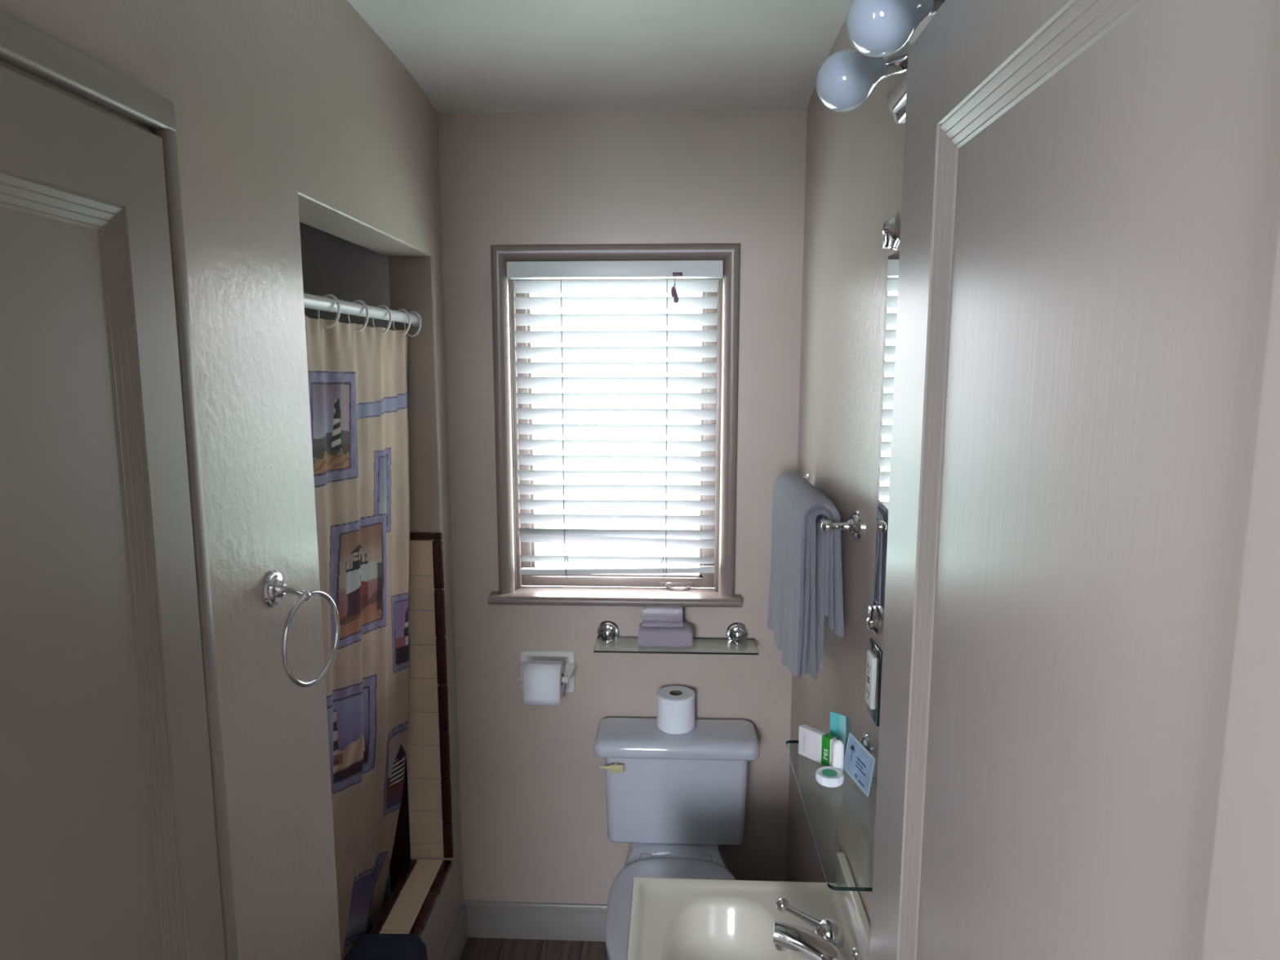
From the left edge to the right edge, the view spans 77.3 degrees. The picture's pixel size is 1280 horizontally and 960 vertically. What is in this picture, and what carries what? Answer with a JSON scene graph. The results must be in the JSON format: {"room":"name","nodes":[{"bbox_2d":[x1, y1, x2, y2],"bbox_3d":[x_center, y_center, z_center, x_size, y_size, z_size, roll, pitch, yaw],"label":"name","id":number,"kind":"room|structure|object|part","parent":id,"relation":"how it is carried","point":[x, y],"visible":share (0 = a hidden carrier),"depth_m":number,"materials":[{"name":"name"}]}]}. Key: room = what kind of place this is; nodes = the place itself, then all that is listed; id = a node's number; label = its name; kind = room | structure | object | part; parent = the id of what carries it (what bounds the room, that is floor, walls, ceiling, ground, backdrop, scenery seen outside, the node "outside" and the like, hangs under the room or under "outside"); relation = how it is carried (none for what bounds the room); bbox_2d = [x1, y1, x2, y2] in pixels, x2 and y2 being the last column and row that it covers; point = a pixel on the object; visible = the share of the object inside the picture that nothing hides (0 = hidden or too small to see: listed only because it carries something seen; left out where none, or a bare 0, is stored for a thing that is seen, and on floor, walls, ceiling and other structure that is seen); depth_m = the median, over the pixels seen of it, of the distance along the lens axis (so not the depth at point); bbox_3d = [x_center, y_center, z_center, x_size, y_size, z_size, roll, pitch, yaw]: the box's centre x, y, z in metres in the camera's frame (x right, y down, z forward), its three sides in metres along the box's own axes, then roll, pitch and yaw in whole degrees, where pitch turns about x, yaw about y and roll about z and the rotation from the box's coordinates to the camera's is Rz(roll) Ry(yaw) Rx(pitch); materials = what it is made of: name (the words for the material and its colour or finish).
{"room":"bathroom","nodes":[
{"label":"bathroom","id":0,"kind":"room"},
{"bbox_2d":[0,0,462,959],"bbox_3d":[-0.686,0.309,1.403,0.125,2.685,2.125,0,8,2],"label":"wall","id":1,"kind":"structure","parent":0,"point":[289,113],"depth_m":1.37,"materials":[{"name":"beige paint"}]},
{"bbox_2d":[0,64,226,959],"bbox_3d":[-0.642,0.658,0.819,0.022,2.123,0.727,0,8,2],"label":"door","id":2,"kind":"structure","parent":1,"relation":"in","point":[108,844],"depth_m":0.93,"materials":[{"name":"beige wood"}]},
{"bbox_2d":[0,9,238,959],"bbox_3d":[-0.639,0.640,0.816,0.023,2.190,0.786,0,8,2],"label":"trim","id":3,"kind":"structure","parent":1,"relation":"attached to","point":[24,46],"depth_m":1.07,"materials":[{"name":"beige wood"}]},
{"bbox_2d":[262,569,339,687],"bbox_3d":[-0.593,0.253,1.384,0.067,0.206,0.162,2,8,12],"label":"towel ring","id":4,"kind":"object","parent":1,"relation":"attached to","point":[274,588],"visible":1,"depth_m":1.35,"materials":[{"name":"silver metal"}]},
{"bbox_3d":[-0.585,0.193,1.360,0.046,0.029,0.019,-1,8,-9],"label":"post","id":5,"kind":"part","parent":4,"relation":"part of","materials":[{"name":"silver metal"}]},
{"bbox_2d":[303,293,422,326],"bbox_3d":[-0.656,-0.398,1.872,0.042,0.048,0.801,0,8,2],"label":"shower curtain rod","id":6,"kind":"object","parent":1,"relation":"attached to","point":[311,301],"visible":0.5,"depth_m":1.82,"materials":[{"name":"white metal"}]},
{"bbox_2d":[316,293,340,328],"bbox_3d":[-0.663,-0.359,1.703,0.052,0.074,0.022,0,8,2],"label":"curtain ring","id":7,"kind":"object","parent":6,"relation":"hanging from","point":[334,297],"visible":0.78,"depth_m":1.70,"materials":[{"name":"white plastic"}]},
{"bbox_2d":[304,315,410,959],"bbox_3d":[-0.728,0.472,1.962,0.158,1.686,0.855,0,8,2],"label":"shower curtain","id":8,"kind":"object","parent":6,"relation":"hanging from","point":[357,380],"visible":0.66,"depth_m":1.98,"materials":[{"name":"fabric"}]},
{"bbox_2d":[346,299,368,331],"bbox_3d":[-0.656,-0.382,1.861,0.052,0.074,0.022,0,8,2],"label":"curtain ring","id":9,"kind":"object","parent":6,"relation":"hanging from","point":[362,327],"visible":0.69,"depth_m":1.86,"materials":[{"name":"white plastic"}]},
{"bbox_2d":[371,304,391,333],"bbox_3d":[-0.650,-0.404,2.011,0.052,0.074,0.022,0,8,2],"label":"curtain ring","id":10,"kind":"object","parent":6,"relation":"hanging from","point":[380,305],"visible":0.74,"depth_m":2.01,"materials":[{"name":"white plastic"}]},
{"bbox_2d":[391,308,410,335],"bbox_3d":[-0.644,-0.425,2.156,0.052,0.074,0.022,0,8,2],"label":"curtain ring","id":11,"kind":"object","parent":6,"relation":"hanging from","point":[400,309],"visible":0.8,"depth_m":2.15,"materials":[{"name":"white plastic"}]},
{"bbox_2d":[403,311,421,337],"bbox_3d":[-0.640,-0.438,2.248,0.052,0.074,0.022,0,8,2],"label":"curtain ring","id":12,"kind":"object","parent":6,"relation":"hanging from","point":[411,312],"visible":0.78,"depth_m":2.25,"materials":[{"name":"white plastic"}]},
{"bbox_2d":[369,532,453,937],"bbox_3d":[-0.698,0.819,2.042,0.204,1.300,0.802,0,8,2],"label":"trim","id":13,"kind":"structure","parent":1,"relation":"attached to","point":[401,867],"depth_m":2.41,"materials":[{"name":"red tile"}]},
{"bbox_2d":[343,933,427,959],"bbox_3d":[-0.668,1.345,1.928,0.200,0.253,0.393,0,8,2],"label":"bath mat","id":14,"kind":"object","parent":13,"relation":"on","point":[375,946],"visible":1,"depth_m":2.06,"materials":[{"name":"blue fabric"}]},
{"bbox_2d":[379,539,452,933],"bbox_3d":[-0.667,0.743,2.029,0.128,1.035,0.801,0,8,2],"label":"wall tiles","id":15,"kind":"structure","parent":1,"relation":"attached to","point":[423,745],"depth_m":2.42,"materials":[{"name":"beige tile"}]},
{"bbox_2d":[440,903,467,959],"bbox_3d":[-0.616,1.581,1.567,0.016,0.120,2.109,0,8,2],"label":"baseboard","id":16,"kind":"structure","parent":1,"relation":"attached to","point":[455,945],"depth_m":2.51,"materials":[{"name":"grey wood"}]},
{"bbox_2d":[299,222,411,924],"bbox_3d":[-1.079,0.279,2.413,0.745,2.470,0.050,0,8,2],"label":"wall","id":17,"kind":"structure","parent":0,"point":[346,270],"depth_m":2.26,"materials":[{"name":"white paint"}]},
{"bbox_2d":[366,924,374,933],"bbox_3d":[-1.128,1.530,2.017,0.795,0.100,1.180,0,8,2],"label":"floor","id":18,"kind":"structure","parent":0,"point":[370,927],"depth_m":2.52,"materials":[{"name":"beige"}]},
{"bbox_2d":[459,937,608,959],"bbox_3d":[-0.102,1.675,1.508,1.088,0.050,2.280,0,8,2],"label":"floor","id":19,"kind":"structure","parent":0,"point":[475,948],"depth_m":2.57,"materials":[{"name":"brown wood"}]},
{"bbox_2d":[593,717,759,959],"bbox_3d":[0.097,1.171,2.164,0.485,0.771,0.761,0,8,2],"label":"toilet","id":20,"kind":"object","parent":19,"relation":"on","point":[677,799],"visible":0.72,"depth_m":2.35,"materials":[{"name":"grey ceramic"}]},
{"bbox_3d":[-0.083,0.836,2.331,0.072,0.023,0.032,0,8,2],"label":"flush lever","id":21,"kind":"part","parent":20,"relation":"part of","materials":[{"name":"beige plastic"}]},
{"bbox_3d":[0.092,1.136,2.052,0.364,0.023,0.546,0,8,2],"label":"lid","id":22,"kind":"part","parent":20,"relation":"part of","materials":[{"name":"white ceramic"}]},
{"bbox_2d":[656,685,694,734],"bbox_3d":[0.108,0.693,2.414,0.115,0.106,0.115,0,8,2],"label":"toilet paper roll","id":23,"kind":"object","parent":20,"relation":"on","point":[675,708],"visible":1,"depth_m":2.37,"materials":[{"name":"white paper"}]},
{"bbox_3d":[0.109,0.941,2.429,0.423,0.288,0.160,0,8,2],"label":"tank","id":24,"kind":"part","parent":20,"relation":"part of","materials":[{"name":"grey ceramic"}]},
{"bbox_3d":[0.109,0.774,2.401,0.485,0.050,0.183,0,8,2],"label":"tank lid","id":25,"kind":"part","parent":20,"relation":"part of","materials":[{"name":"grey ceramic"}]},
{"bbox_3d":[0.188,1.285,1.501,0.466,0.724,0.497,0,8,2],"label":"vanity cabinet","id":26,"kind":"object","parent":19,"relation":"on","visible":0},
{"bbox_2d":[626,852,871,959],"bbox_3d":[0.198,0.918,1.450,0.450,0.194,0.537,0,8,2],"label":"sink","id":27,"kind":"object","parent":26,"relation":"in","point":[670,918],"visible":0.93,"depth_m":1.63,"materials":[{"name":"white ceramic"}]},
{"bbox_2d":[771,897,862,959],"bbox_3d":[0.317,0.849,1.442,0.160,0.097,0.224,0,8,2],"label":"faucet","id":28,"kind":"object","parent":27,"relation":"on","point":[826,942],"visible":1,"depth_m":1.43,"materials":[{"name":"silver metal"}]},
{"bbox_3d":[0.308,0.848,1.438,0.142,0.093,0.054,0,8,2],"label":"spout","id":29,"kind":"part","parent":28,"relation":"part of","materials":[{"name":"silver metal"}]},
{"bbox_3d":[0.330,0.847,1.515,0.057,0.062,0.121,-7,11,-42],"label":"handle","id":30,"kind":"part","parent":28,"relation":"part of","materials":[{"name":"silver metal"}]},
{"bbox_3d":[0.324,0.867,1.370,0.121,0.062,0.057,-7,11,-42],"label":"handle","id":31,"kind":"part","parent":28,"relation":"part of","materials":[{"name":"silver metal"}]},
{"bbox_3d":[0.386,0.867,1.430,0.019,0.066,0.019,0,8,2],"label":"lift rod","id":32,"kind":"part","parent":28,"relation":"part of","materials":[{"name":"silver metal"}]},
{"bbox_2d":[346,0,853,113],"bbox_3d":[-0.102,-0.949,1.147,1.088,0.122,2.280,0,8,2],"label":"ceiling","id":33,"kind":"structure","parent":0,"point":[465,55],"depth_m":1.91,"materials":[{"name":"grey paint"}]},
{"bbox_2d":[437,108,807,904],"bbox_3d":[-0.062,0.157,2.510,1.308,2.685,0.160,0,8,2],"label":"wall","id":34,"kind":"structure","parent":0,"point":[533,793],"depth_m":2.41,"materials":[{"name":"beige paint"}]},
{"bbox_2d":[462,900,607,941],"bbox_3d":[-0.055,1.440,2.597,1.048,0.120,0.016,0,8,2],"label":"baseboard","id":35,"kind":"structure","parent":34,"relation":"attached to","point":[486,919],"depth_m":2.60,"materials":[{"name":"grey wood"}]},
{"bbox_2d":[519,649,576,693],"bbox_3d":[-0.288,0.603,2.455,0.180,0.136,0.090,0,8,2],"label":"toilet paper holder","id":36,"kind":"object","parent":34,"relation":"attached to","point":[567,657],"visible":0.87,"depth_m":2.48,"materials":[{"name":"white ceramic"}]},
{"bbox_3d":[-0.358,0.591,2.451,0.040,0.043,0.081,0,8,2],"label":"arm","id":37,"kind":"part","parent":36,"relation":"part of","materials":[{"name":"white ceramic"}]},
{"bbox_2d":[523,660,564,705],"bbox_3d":[-0.289,0.604,2.421,0.108,0.112,0.112,0,8,2],"label":"toilet paper roll","id":38,"kind":"object","parent":36,"relation":"hanging from","point":[543,685],"visible":0.98,"depth_m":2.37,"materials":[{"name":"white paper"}]},
{"bbox_3d":[-0.218,0.591,2.446,0.040,0.043,0.081,0,8,2],"label":"arm","id":39,"kind":"part","parent":36,"relation":"part of","materials":[{"name":"white ceramic"}]},
{"bbox_2d":[488,243,742,607],"bbox_3d":[-0.074,-0.156,2.404,0.764,1.064,0.155,0,8,2],"label":"window","id":40,"kind":"structure","parent":34,"relation":"in","point":[716,589],"depth_m":2.39,"materials":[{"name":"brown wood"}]},
{"bbox_2d":[506,260,723,579],"bbox_3d":[-0.073,-0.166,2.374,0.621,0.937,0.069,0,8,2],"label":"window blind","id":41,"kind":"object","parent":40,"relation":"attached to","point":[691,539],"visible":1,"depth_m":2.36,"materials":[{"name":"white plastic"}]},
{"bbox_3d":[-0.374,-0.310,2.343,0.003,0.555,0.002,5,9,32],"label":"tilt cord","id":42,"kind":"part","parent":41,"relation":"part of","materials":[{"name":"grey plastic"}]},
{"bbox_3d":[-0.220,-0.145,2.388,0.014,0.892,0.061,0,8,2],"label":"ladder cord","id":43,"kind":"part","parent":41,"relation":"part of","materials":[{"name":"white fabric"}]},
{"bbox_3d":[-0.070,0.275,2.436,0.590,0.032,0.043,0,8,2],"label":"rail","id":44,"kind":"part","parent":41,"relation":"part of","materials":[{"name":"white plastic"}]},
{"bbox_3d":[0.073,-0.146,2.375,0.019,0.886,0.061,0,8,2],"label":"ladder cord","id":45,"kind":"part","parent":41,"relation":"part of","materials":[{"name":"white fabric"}]},
{"bbox_3d":[-0.075,0.359,2.457,0.764,0.029,0.120,0,8,2],"label":"sill","id":46,"kind":"part","parent":40,"relation":"part of","materials":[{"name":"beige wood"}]},
{"bbox_2d":[593,620,758,654],"bbox_3d":[0.105,0.478,2.397,0.485,0.070,0.137,0,8,2],"label":"glass shelf","id":47,"kind":"object","parent":34,"relation":"attached to","point":[607,631],"visible":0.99,"depth_m":2.44,"materials":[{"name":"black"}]},
{"bbox_2d":[638,622,693,647],"bbox_3d":[0.077,0.461,2.394,0.162,0.060,0.107,0,8,2],"label":"washcloth","id":48,"kind":"object","parent":47,"relation":"on","point":[671,637],"visible":0.8,"depth_m":2.35,"materials":[{"name":"grey fabric"}]},
{"bbox_2d":[641,605,683,627],"bbox_3d":[0.068,0.404,2.389,0.122,0.054,0.098,0,8,2],"label":"washcloth","id":49,"kind":"object","parent":48,"relation":"on","point":[668,616],"visible":0.91,"depth_m":2.35,"materials":[{"name":"grey fabric"}]},
{"bbox_3d":[0.107,0.495,2.395,0.482,0.006,0.129,0,8,2],"label":"glass panel","id":50,"kind":"part","parent":47,"relation":"part of","materials":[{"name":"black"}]},
{"bbox_2d":[786,17,905,925],"bbox_3d":[0.483,0.316,1.354,0.120,2.685,2.125,0,8,2],"label":"wall","id":51,"kind":"structure","parent":0,"point":[855,157],"depth_m":1.73,"materials":[{"name":"beige paint"}]},
{"bbox_2d":[786,732,876,891],"bbox_3d":[0.351,0.524,1.361,0.144,0.062,0.456,0,8,2],"label":"glass shelf","id":52,"kind":"object","parent":51,"relation":"attached to","point":[865,740],"visible":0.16,"depth_m":1.36,"materials":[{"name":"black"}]},
{"bbox_2d":[798,724,836,766],"bbox_3d":[0.334,0.500,1.508,0.018,0.056,0.076,-7,10,-39],"label":"soap box","id":53,"kind":"object","parent":52,"relation":"on","point":[815,744],"visible":0.94,"depth_m":1.50,"materials":[{"name":"white cardboard"}]},
{"bbox_2d":[803,733,804,751],"bbox_3d":[0.312,0.499,1.521,0.001,0.036,0.003,-6,10,-39],"label":"print","id":54,"kind":"object","parent":53,"relation":"attached to","point":[803,733],"depth_m":1.52,"materials":[{"name":"grey"}]},
{"bbox_2d":[815,766,844,787],"bbox_3d":[0.339,0.531,1.432,0.050,0.017,0.050,0,8,2],"label":"soap","id":55,"kind":"object","parent":52,"relation":"on","point":[827,776],"visible":1,"depth_m":1.42,"materials":[{"name":"white paper"}]},
{"bbox_2d":[831,739,844,773],"bbox_3d":[0.359,0.504,1.454,0.021,0.065,0.015,0,8,2],"label":"toiletry tube","id":56,"kind":"object","parent":52,"relation":"on","point":[837,747],"visible":0.77,"depth_m":1.45,"materials":[{"name":"white plastic"}]},
{"bbox_2d":[829,711,850,756],"bbox_3d":[0.385,0.482,1.521,0.047,0.090,0.020,-3,8,-19],"label":"sachet","id":57,"kind":"object","parent":52,"relation":"on","point":[839,725],"visible":0.57,"depth_m":1.51,"materials":[{"name":"teal paper"}]},
{"bbox_2d":[843,731,875,796],"bbox_3d":[0.390,0.505,1.428,0.013,0.068,0.106,-1,8,-9],"label":"card","id":58,"kind":"object","parent":52,"relation":"on","point":[859,762],"visible":0.99,"depth_m":1.42,"materials":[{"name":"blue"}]},
{"bbox_2d":[848,744,854,760],"bbox_3d":[0.384,0.494,1.452,0.005,0.029,0.024,-1,8,-9],"label":"print","id":59,"kind":"object","parent":58,"relation":"attached to","point":[851,747],"depth_m":1.45,"materials":[{"name":"grey"}]},
{"bbox_2d":[854,756,866,786],"bbox_3d":[0.389,0.515,1.412,0.006,0.035,0.043,-1,8,-9],"label":"print","id":60,"kind":"object","parent":58,"relation":"attached to","point":[860,762],"depth_m":1.41,"materials":[{"name":"blue paper"}]},
{"bbox_2d":[803,471,863,542],"bbox_3d":[0.409,0.051,1.885,0.076,0.065,0.671,0,8,2],"label":"towel bar","id":61,"kind":"object","parent":51,"relation":"attached to","point":[855,526],"visible":0.58,"depth_m":1.58,"materials":[{"name":"silver metal"}]},
{"bbox_2d":[767,471,844,679],"bbox_3d":[0.385,0.205,1.908,0.123,0.399,0.490,0,8,2],"label":"bath towel","id":62,"kind":"object","parent":61,"relation":"hanging from","point":[806,580],"visible":0.99,"depth_m":1.70,"materials":[{"name":"grey fabric"}]},
{"bbox_3d":[0.422,0.009,2.185,0.076,0.065,0.065,0,8,2],"label":"post","id":63,"kind":"part","parent":61,"relation":"part of","materials":[{"name":"silver metal"}]},
{"bbox_3d":[0.397,0.092,1.585,0.076,0.065,0.065,0,8,2],"label":"post","id":64,"kind":"part","parent":61,"relation":"part of","materials":[{"name":"silver metal"}]},
{"bbox_2d":[835,852,871,959],"bbox_3d":[0.414,0.858,1.432,0.018,0.070,0.537,0,8,2],"label":"backsplash","id":65,"kind":"structure","parent":51,"relation":"attached to","point":[860,925],"depth_m":1.55,"materials":[{"name":"white ceramic"}]},
{"bbox_2d":[865,637,882,726],"bbox_3d":[0.419,0.364,1.446,0.014,0.139,0.074,0,8,2],"label":"wall outlet","id":66,"kind":"object","parent":51,"relation":"attached to","point":[874,655],"visible":0.98,"depth_m":1.43,"materials":[{"name":"white plastic"}]},
{"bbox_2d":[865,650,876,709],"bbox_3d":[0.417,0.360,1.445,0.009,0.096,0.042,0,8,2],"label":"receptacle","id":67,"kind":"object","parent":66,"relation":"attached to","point":[871,666],"depth_m":1.43,"materials":[{"name":"white plastic"}]},
{"bbox_2d":[816,0,945,124],"bbox_3d":[0.336,-0.589,0.981,0.167,0.138,0.730,0,8,2],"label":"vanity light","id":68,"kind":"object","parent":51,"relation":"attached to","point":[882,33],"visible":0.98,"depth_m":1.14,"materials":[{"name":"white glass"}]},
{"bbox_2d":[816,40,909,112],"bbox_3d":[0.344,-0.600,1.178,0.167,0.107,0.083,0,8,2],"label":"bulb","id":69,"kind":"object","parent":68,"relation":"attached to","point":[846,78],"depth_m":1.16,"materials":[{"name":"white glass"}]},
{"bbox_2d":[846,0,945,57],"bbox_3d":[0.336,-0.571,0.968,0.167,0.107,0.083,0,8,2],"label":"bulb","id":70,"kind":"object","parent":68,"relation":"attached to","point":[877,28],"depth_m":0.95,"materials":[{"name":"white glass"}]},
{"bbox_3d":[0.400,-0.596,0.977,0.026,0.124,0.730,0,8,2],"label":"plate","id":71,"kind":"part","parent":68,"relation":"part of","materials":[{"name":"silver metal"}]},
{"bbox_2d":[866,214,900,635],"bbox_3d":[0.403,-0.043,1.097,0.021,0.723,0.618,0,8,2],"label":"wall mirror","id":72,"kind":"object","parent":51,"relation":"attached to","point":[890,228],"visible":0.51,"depth_m":1.34,"materials":[{"name":"white mirror"}]},
{"bbox_3d":[0.008,0.467,0.253,3.240,2.685,0.135,0,8,2],"label":"wall","id":73,"kind":"structure","parent":0,"visible":0},
{"bbox_2d":[869,0,1279,959],"bbox_3d":[0.325,0.628,0.732,0.035,2.213,0.781,0,8,2],"label":"door","id":74,"kind":"structure","parent":73,"relation":"in","point":[1078,758],"depth_m":0.57,"materials":[{"name":"beige wood"}]}
]}

